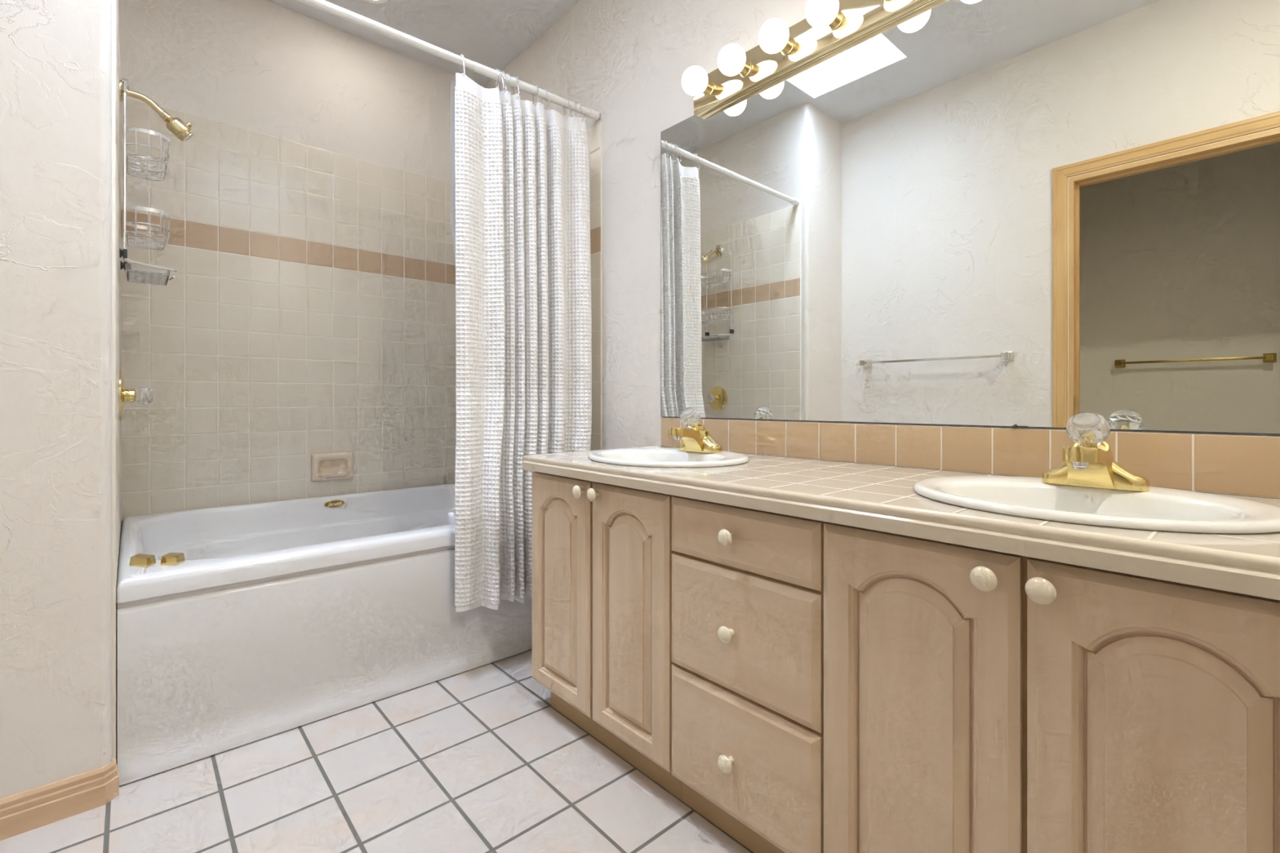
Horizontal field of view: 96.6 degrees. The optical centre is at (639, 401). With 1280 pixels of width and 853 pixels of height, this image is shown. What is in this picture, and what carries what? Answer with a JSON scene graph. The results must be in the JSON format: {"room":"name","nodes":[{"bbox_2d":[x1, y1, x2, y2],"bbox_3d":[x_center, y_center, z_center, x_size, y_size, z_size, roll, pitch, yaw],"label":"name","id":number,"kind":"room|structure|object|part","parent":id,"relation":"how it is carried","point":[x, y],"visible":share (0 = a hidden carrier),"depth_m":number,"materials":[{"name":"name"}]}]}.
{"room":"bathroom","nodes":[
{"label":"bathroom","id":0,"kind":"room"},
{"bbox_2d":[0,0,121,799],"bbox_3d":[-1.890,-0.410,1.630,0.595,2.729,1.225,0,0,-42],"label":"wall","id":1,"kind":"structure","parent":0,"point":[60,105],"depth_m":1.31,"materials":[{"name":"beige paint"}]},
{"bbox_2d":[0,757,119,840],"bbox_3d":[-1.414,0.912,1.250,0.402,0.085,0.049,0,0,-42],"label":"baseboard","id":2,"kind":"structure","parent":1,"relation":"attached to","point":[29,810],"depth_m":1.30,"materials":[{"name":"brown wood"}]},
{"bbox_2d":[119,370,152,420],"bbox_3d":[-1.684,-0.020,1.909,0.082,0.166,0.166,0,0,-42],"label":"shower valve","id":3,"kind":"object","parent":1,"relation":"attached to","point":[142,395],"visible":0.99,"depth_m":1.89,"materials":[{"name":"gold metal"}]},
{"bbox_3d":[-1.697,-0.020,1.897,0.032,0.046,0.046,0,0,-42],"label":"stem","id":4,"kind":"part","parent":3,"relation":"part of","materials":[{"name":"gold metal"}]},
{"bbox_3d":[-1.671,-0.020,1.921,0.047,0.062,0.062,0,0,-42],"label":"crystal knob","id":5,"kind":"part","parent":3,"relation":"part of","materials":[{"name":"clear glass"}]},
{"bbox_2d":[119,78,177,285],"bbox_3d":[-1.649,-0.735,1.916,0.143,0.646,0.266,0,0,-42],"label":"shower caddy","id":6,"kind":"object","parent":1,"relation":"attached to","point":[136,272],"visible":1,"depth_m":1.85,"materials":[{"name":"white metal"}]},
{"bbox_2d":[119,248,127,258],"bbox_3d":[-1.624,-0.465,1.794,0.018,0.032,0.032,0,0,-42],"label":"clip","id":7,"kind":"object","parent":6,"relation":"on","point":[123,252],"depth_m":1.79,"materials":[{"name":"plastic"}]},
{"bbox_2d":[120,261,127,270],"bbox_3d":[-1.768,-0.465,1.955,0.018,0.032,0.032,0,0,-42],"label":"clip","id":8,"kind":"object","parent":6,"relation":"on","point":[122,264],"depth_m":1.95,"materials":[{"name":"plastic"}]},
{"bbox_2d":[124,262,170,285],"bbox_3d":[-1.651,-0.425,1.914,0.112,0.026,0.212,0,0,-42],"label":"soap tray","id":9,"kind":"object","parent":6,"relation":"on","point":[141,273],"depth_m":1.86,"materials":[{"name":"silver metal"}]},
{"bbox_2d":[125,205,170,249],"bbox_3d":[-1.653,-0.576,1.912,0.116,0.082,0.266,0,0,-42],"label":"basket","id":10,"kind":"object","parent":6,"relation":"on","point":[166,228],"depth_m":1.88,"materials":[{"name":"white metal"}]},
{"bbox_2d":[126,127,170,181],"bbox_3d":[-1.653,-0.821,1.912,0.116,0.086,0.266,0,0,-42],"label":"basket","id":11,"kind":"object","parent":6,"relation":"on","point":[166,159],"depth_m":1.88,"materials":[{"name":"white metal"}]},
{"bbox_2d":[119,79,194,141],"bbox_3d":[-1.631,-0.977,1.931,0.192,0.150,0.068,0,0,-42],"label":"fitting","id":12,"kind":"object","parent":1,"relation":"attached to","point":[182,131],"visible":0.93,"depth_m":1.94,"materials":[{"name":"gold metal"}]},
{"bbox_3d":[-1.657,-0.998,1.908,0.112,0.060,0.021,0,0,-42],"label":"shower arm","id":13,"kind":"part","parent":12,"relation":"part of","materials":[{"name":"gold metal"}]},
{"bbox_2d":[296,0,599,120],"bbox_3d":[-0.742,-1.202,1.921,1.504,0.054,0.037,0,0,-42],"label":"shower rod","id":14,"kind":"object","parent":1,"relation":"attached to","point":[322,5],"visible":1,"depth_m":1.96,"materials":[{"name":"white metal"}]},
{"bbox_2d":[457,53,465,78],"bbox_3d":[-0.630,-1.182,2.014,0.007,0.091,0.055,0,0,-42],"label":"curtain hook","id":15,"kind":"object","parent":14,"relation":"hanging from","point":[461,55],"visible":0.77,"depth_m":2.00,"materials":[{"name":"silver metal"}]},
{"bbox_2d":[493,68,499,89],"bbox_3d":[-0.528,-1.184,2.104,0.011,0.090,0.056,0,0,-32],"label":"curtain hook","id":16,"kind":"object","parent":14,"relation":"hanging from","point":[498,86],"visible":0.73,"depth_m":2.09,"materials":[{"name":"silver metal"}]},
{"bbox_2d":[450,80,455,265],"bbox_3d":[-0.459,-0.305,2.256,0.621,1.678,0.058,0,0,-42],"label":"curtain liner","id":17,"kind":"object","parent":16,"relation":"hanging from","point":[452,82],"visible":0.02,"depth_m":2.04,"materials":[{"name":"white plastic"}]},
{"bbox_2d":[454,72,591,612],"bbox_3d":[-0.414,-0.217,2.149,0.607,1.902,0.161,0,0,-42],"label":"shower curtain","id":18,"kind":"object","parent":16,"relation":"hanging from","point":[523,308],"visible":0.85,"depth_m":2.11,"materials":[{"name":"white fabric"}]},
{"bbox_2d":[495,69,505,93],"bbox_3d":[-0.520,-1.185,2.111,0.056,0.090,0.011,0,0,39],"label":"curtain hook","id":19,"kind":"object","parent":14,"relation":"hanging from","point":[500,70],"visible":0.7,"depth_m":2.10,"materials":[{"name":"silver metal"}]},
{"bbox_2d":[499,71,506,94],"bbox_3d":[-0.510,-1.185,2.121,0.007,0.090,0.055,0,0,-42],"label":"curtain hook","id":20,"kind":"object","parent":14,"relation":"hanging from","point":[504,72],"visible":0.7,"depth_m":2.11,"materials":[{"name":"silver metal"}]},
{"bbox_2d":[503,72,510,95],"bbox_3d":[-0.495,-1.185,2.134,0.011,0.090,0.056,0,0,-33],"label":"curtain hook","id":21,"kind":"object","parent":14,"relation":"hanging from","point":[508,73],"visible":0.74,"depth_m":2.12,"materials":[{"name":"silver metal"}]},
{"bbox_2d":[511,75,519,98],"bbox_3d":[-0.473,-1.185,2.153,0.056,0.090,0.011,0,0,39],"label":"curtain hook","id":22,"kind":"object","parent":14,"relation":"hanging from","point":[515,77],"visible":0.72,"depth_m":2.14,"materials":[{"name":"silver metal"}]},
{"bbox_2d":[512,76,520,98],"bbox_3d":[-0.467,-1.186,2.159,0.007,0.089,0.055,0,0,-42],"label":"curtain hook","id":23,"kind":"object","parent":14,"relation":"hanging from","point":[517,77],"visible":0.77,"depth_m":2.15,"materials":[{"name":"silver metal"}]},
{"bbox_2d":[532,84,538,106],"bbox_3d":[-0.404,-1.187,2.215,0.011,0.089,0.056,0,0,-33],"label":"curtain hook","id":24,"kind":"object","parent":14,"relation":"hanging from","point":[535,85],"visible":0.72,"depth_m":2.20,"materials":[{"name":"silver metal"}]},
{"bbox_2d":[541,88,551,110],"bbox_3d":[-0.373,-1.188,2.243,0.056,0.088,0.011,0,0,39],"label":"curtain hook","id":25,"kind":"object","parent":14,"relation":"hanging from","point":[545,89],"visible":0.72,"depth_m":2.23,"materials":[{"name":"silver metal"}]},
{"bbox_2d":[563,97,570,118],"bbox_3d":[-0.297,-1.189,2.311,0.007,0.088,0.055,0,0,-42],"label":"curtain hook","id":26,"kind":"object","parent":14,"relation":"hanging from","point":[567,98],"visible":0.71,"depth_m":2.30,"materials":[{"name":"silver metal"}]},
{"bbox_2d":[570,100,577,120],"bbox_3d":[-0.270,-1.190,2.335,0.011,0.087,0.056,0,0,-33],"label":"curtain hook","id":27,"kind":"object","parent":14,"relation":"hanging from","point":[575,101],"visible":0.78,"depth_m":2.32,"materials":[{"name":"silver metal"}]},
{"bbox_2d":[577,102,584,121],"bbox_3d":[-0.251,-1.190,2.352,0.056,0.087,0.012,0,0,39],"label":"curtain hook","id":28,"kind":"object","parent":14,"relation":"hanging from","point":[579,103],"visible":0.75,"depth_m":2.34,"materials":[{"name":"silver metal"}]},
{"bbox_2d":[118,0,483,520],"bbox_3d":[-1.474,-0.410,2.749,1.706,2.729,0.110,0,0,-42],"label":"wall","id":29,"kind":"structure","parent":0,"point":[308,307],"depth_m":2.56,"materials":[{"name":"beige tile"}]},
{"bbox_2d":[311,451,353,481],"bbox_3d":[-1.438,0.306,2.676,0.176,0.128,0.049,0,0,-42],"label":"soap dish","id":30,"kind":"object","parent":29,"relation":"attached to","point":[334,465],"visible":1,"depth_m":2.68,"materials":[{"name":"beige ceramic"}]},
{"bbox_2d":[0,648,753,852],"bbox_3d":[-0.851,0.984,0.899,3.270,0.060,3.720,0,0,-42],"label":"floor","id":31,"kind":"structure","parent":0,"point":[481,759],"depth_m":1.38,"materials":[{"name":"tile"}]},
{"bbox_2d":[116,483,532,786],"bbox_3d":[-1.084,0.696,2.304,1.503,0.508,1.071,0,0,-42],"label":"bathtub","id":32,"kind":"object","parent":31,"relation":"on","point":[277,617],"visible":0.76,"depth_m":1.72,"materials":[{"name":"white ceramic"}]},
{"bbox_2d":[128,553,155,567],"bbox_3d":[-1.347,0.430,1.545,0.090,0.023,0.036,0,0,17],"label":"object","id":33,"kind":"object","parent":32,"relation":"on","point":[142,560],"visible":1,"depth_m":1.53,"materials":[{"name":"gold metal"}]},
{"bbox_2d":[160,552,185,565],"bbox_3d":[-1.276,0.430,1.559,0.065,0.023,0.041,0,0,7],"label":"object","id":34,"kind":"object","parent":32,"relation":"on","point":[171,558],"visible":1,"depth_m":1.54,"materials":[{"name":"gold metal"}]},
{"bbox_2d":[532,471,681,799],"bbox_3d":[0.049,0.584,1.730,0.572,0.740,0.614,0,0,-42],"label":"base cabinet","id":35,"kind":"object","parent":31,"relation":"on","point":[602,553],"visible":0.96,"depth_m":1.51,"materials":[{"name":"brown wood"}]},
{"bbox_3d":[-0.236,0.545,1.681,0.019,0.648,0.306,0,0,-42],"label":"door","id":36,"kind":"part","parent":35,"relation":"part of","materials":[{"name":"brown wood"}]},
{"bbox_3d":[-0.167,0.248,1.568,0.032,0.036,0.036,0,0,-42],"label":"knob","id":37,"kind":"part","parent":35,"relation":"part of","materials":[{"name":"white ceramic"}]},
{"bbox_3d":[-0.123,0.248,1.518,0.032,0.036,0.036,0,0,-42],"label":"knob","id":38,"kind":"part","parent":35,"relation":"part of","materials":[{"name":"white ceramic"}]},
{"bbox_3d":[-0.120,0.541,1.579,0.018,0.654,0.614,0,0,-42],"label":"frame","id":39,"kind":"part","parent":35,"relation":"part of","materials":[{"name":"brown wood"}]},
{"bbox_3d":[-0.029,0.545,1.448,0.019,0.648,0.299,0,0,-42],"label":"door","id":40,"kind":"part","parent":35,"relation":"part of","materials":[{"name":"brown wood"}]},
{"bbox_2d":[671,495,826,852],"bbox_3d":[0.386,0.584,1.353,0.572,0.740,0.396,0,0,-42],"label":"base cabinet","id":41,"kind":"object","parent":31,"relation":"on","point":[748,584],"visible":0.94,"depth_m":1.15,"materials":[{"name":"brown wood"}]},
{"bbox_3d":[0.180,0.747,1.179,0.032,0.036,0.036,0,0,-42],"label":"knob","id":42,"kind":"part","parent":41,"relation":"part of","materials":[{"name":"white ceramic"}]},
{"bbox_3d":[0.180,0.481,1.179,0.032,0.036,0.036,0,0,-42],"label":"knob","id":43,"kind":"part","parent":41,"relation":"part of","materials":[{"name":"white ceramic"}]},
{"bbox_3d":[0.180,0.281,1.179,0.032,0.036,0.036,0,0,-42],"label":"knob","id":44,"kind":"part","parent":41,"relation":"part of","materials":[{"name":"white ceramic"}]},
{"bbox_3d":[0.216,0.353,1.202,0.017,0.030,0.334,0,0,-42],"label":"drawer rail","id":45,"kind":"part","parent":41,"relation":"part of","materials":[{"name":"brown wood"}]},
{"bbox_3d":[0.203,0.742,1.188,0.019,0.256,0.386,0,0,-42],"label":"drawer","id":46,"kind":"part","parent":41,"relation":"part of","materials":[{"name":"brown wood"}]},
{"bbox_3d":[0.203,0.481,1.188,0.019,0.252,0.386,0,0,-42],"label":"drawer","id":47,"kind":"part","parent":41,"relation":"part of","materials":[{"name":"brown wood"}]},
{"bbox_3d":[0.203,0.285,1.188,0.019,0.125,0.386,0,0,-42],"label":"drawer","id":48,"kind":"part","parent":41,"relation":"part of","materials":[{"name":"brown wood"}]},
{"bbox_3d":[0.216,0.541,1.202,0.018,0.654,0.396,0,0,-42],"label":"frame","id":49,"kind":"part","parent":41,"relation":"part of","materials":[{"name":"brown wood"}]},
{"bbox_3d":[0.216,0.610,1.202,0.017,0.030,0.334,0,0,-42],"label":"drawer rail","id":50,"kind":"part","parent":41,"relation":"part of","materials":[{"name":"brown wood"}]},
{"bbox_2d":[823,521,1279,852],"bbox_3d":[0.723,0.584,0.975,0.572,0.740,0.616,0,0,-42],"label":"base cabinet","id":51,"kind":"object","parent":31,"relation":"on","point":[976,700],"visible":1,"depth_m":0.79,"materials":[{"name":"brown wood"}]},
{"bbox_2d":[521,445,1279,599],"bbox_3d":[0.391,0.189,1.352,0.572,0.044,1.632,0,0,-42],"label":"countertop","id":52,"kind":"structure","parent":51,"relation":"on","point":[881,498],"depth_m":0.90,"materials":[{"name":"tile"}]},
{"bbox_2d":[587,447,749,467],"bbox_3d":[0.078,0.236,1.682,0.438,0.165,0.500,0,0,-42],"label":"sink","id":53,"kind":"object","parent":52,"relation":"in","point":[658,457],"visible":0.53,"depth_m":1.73,"materials":[{"name":"white ceramic"}]},
{"bbox_2d":[669,407,722,453],"bbox_3d":[0.155,0.087,1.764,0.162,0.138,0.157,0,0,-42],"label":"faucet","id":54,"kind":"object","parent":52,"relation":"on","point":[696,438],"visible":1,"depth_m":1.75,"materials":[{"name":"gold metal"}]},
{"bbox_3d":[0.152,0.117,1.761,0.152,0.079,0.074,0,0,-42],"label":"spout","id":55,"kind":"part","parent":54,"relation":"part of","materials":[{"name":"gold metal"}]},
{"bbox_3d":[0.155,0.051,1.764,0.064,0.065,0.064,0,0,-42],"label":"crystal knob","id":56,"kind":"part","parent":54,"relation":"part of","materials":[{"name":"clear glass"}]},
{"bbox_2d":[1041,411,1149,491],"bbox_3d":[0.810,0.087,1.032,0.162,0.138,0.157,0,0,-42],"label":"faucet","id":57,"kind":"object","parent":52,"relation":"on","point":[1090,463],"visible":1,"depth_m":1.02,"materials":[{"name":"gold metal"}]},
{"bbox_3d":[0.806,0.117,1.029,0.152,0.079,0.074,0,0,-42],"label":"spout","id":58,"kind":"part","parent":57,"relation":"part of","materials":[{"name":"gold metal"}]},
{"bbox_3d":[0.809,0.051,1.032,0.064,0.065,0.064,0,0,-42],"label":"crystal knob","id":59,"kind":"part","parent":57,"relation":"part of","materials":[{"name":"clear glass"}]},
{"bbox_2d":[912,475,1279,533],"bbox_3d":[0.730,0.236,0.957,0.438,0.165,0.500,0,0,-42],"label":"sink","id":60,"kind":"object","parent":52,"relation":"in","point":[1157,508],"visible":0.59,"depth_m":0.95,"materials":[{"name":"white ceramic"}]},
{"bbox_3d":[0.438,0.545,0.925,0.019,0.648,0.308,0,0,-42],"label":"door","id":61,"kind":"part","parent":51,"relation":"part of","materials":[{"name":"brown wood"}]},
{"bbox_3d":[0.498,0.255,0.823,0.032,0.036,0.036,0,0,-42],"label":"knob","id":62,"kind":"part","parent":51,"relation":"part of","materials":[{"name":"white ceramic"}]},
{"bbox_3d":[0.544,0.255,0.772,0.032,0.036,0.036,0,0,-42],"label":"knob","id":63,"kind":"part","parent":51,"relation":"part of","materials":[{"name":"white ceramic"}]},
{"bbox_3d":[0.554,0.541,0.824,0.018,0.654,0.616,0,0,-42],"label":"frame","id":64,"kind":"part","parent":51,"relation":"part of","materials":[{"name":"brown wood"}]},
{"bbox_3d":[0.646,0.545,0.693,0.019,0.648,0.298,0,0,-42],"label":"door","id":65,"kind":"part","parent":51,"relation":"part of","materials":[{"name":"brown wood"}]},
{"bbox_2d":[266,0,580,86],"bbox_3d":[-0.851,-1.815,0.899,3.270,0.080,3.720,0,0,-42],"label":"ceiling","id":66,"kind":"structure","parent":0,"point":[491,33],"depth_m":2.67,"materials":[{"name":"paint"}]},
{"bbox_2d":[362,0,389,4],"bbox_3d":[-1.166,-1.772,2.452,0.180,0.006,0.180,0,0,-42],"label":"recessed light","id":67,"kind":"object","parent":66,"relation":"in","point":[375,2],"visible":1,"depth_m":2.52,"materials":[{"name":"white ceramic"}]},
{"bbox_2d":[483,0,1279,499],"bbox_3d":[0.322,-0.410,1.940,0.106,2.729,3.710,0,0,-42],"label":"wall","id":68,"kind":"structure","parent":0,"point":[626,61],"depth_m":2.27,"materials":[{"name":"beige paint"}]},
{"bbox_2d":[681,0,932,116],"bbox_3d":[0.561,-1.047,1.488,0.150,0.113,1.218,0,0,-42],"label":"vanity light","id":69,"kind":"object","parent":68,"relation":"attached to","point":[828,25],"visible":1,"depth_m":1.65,"materials":[{"name":"gold metal"}]},
{"bbox_2d":[681,66,714,96],"bbox_3d":[0.190,-1.049,1.877,0.114,0.087,0.087,0,0,-42],"label":"bulb","id":70,"kind":"object","parent":69,"relation":"attached to","point":[695,82],"depth_m":1.85,"materials":[{"name":"white glass"}]},
{"bbox_2d":[717,43,751,77],"bbox_3d":[0.292,-1.049,1.762,0.114,0.087,0.087,0,0,-42],"label":"bulb","id":71,"kind":"object","parent":69,"relation":"attached to","point":[733,61],"depth_m":1.73,"materials":[{"name":"white glass"}]},
{"bbox_2d":[758,17,795,55],"bbox_3d":[0.394,-1.049,1.648,0.114,0.087,0.087,0,0,-42],"label":"bulb","id":72,"kind":"object","parent":69,"relation":"attached to","point":[775,37],"depth_m":1.62,"materials":[{"name":"white glass"}]},
{"bbox_2d":[804,0,844,30],"bbox_3d":[0.496,-1.049,1.533,0.114,0.087,0.087,0,0,-42],"label":"bulb","id":73,"kind":"object","parent":69,"relation":"attached to","point":[822,15],"depth_m":1.51,"materials":[{"name":"white glass"}]},
{"bbox_2d":[661,0,1279,435],"bbox_3d":[0.613,-0.474,1.534,0.011,1.067,1.606,0,0,-42],"label":"vanity mirror","id":74,"kind":"object","parent":68,"relation":"attached to","point":[990,213],"visible":1,"depth_m":1.31,"materials":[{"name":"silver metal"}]},
{"bbox_2d":[661,417,1279,498],"bbox_3d":[0.615,0.114,1.535,0.006,0.108,1.606,0,0,-42],"label":"backsplash","id":75,"kind":"structure","parent":68,"relation":"attached to","point":[1246,465],"depth_m":1.30,"materials":[{"name":"tile"}]}
]}

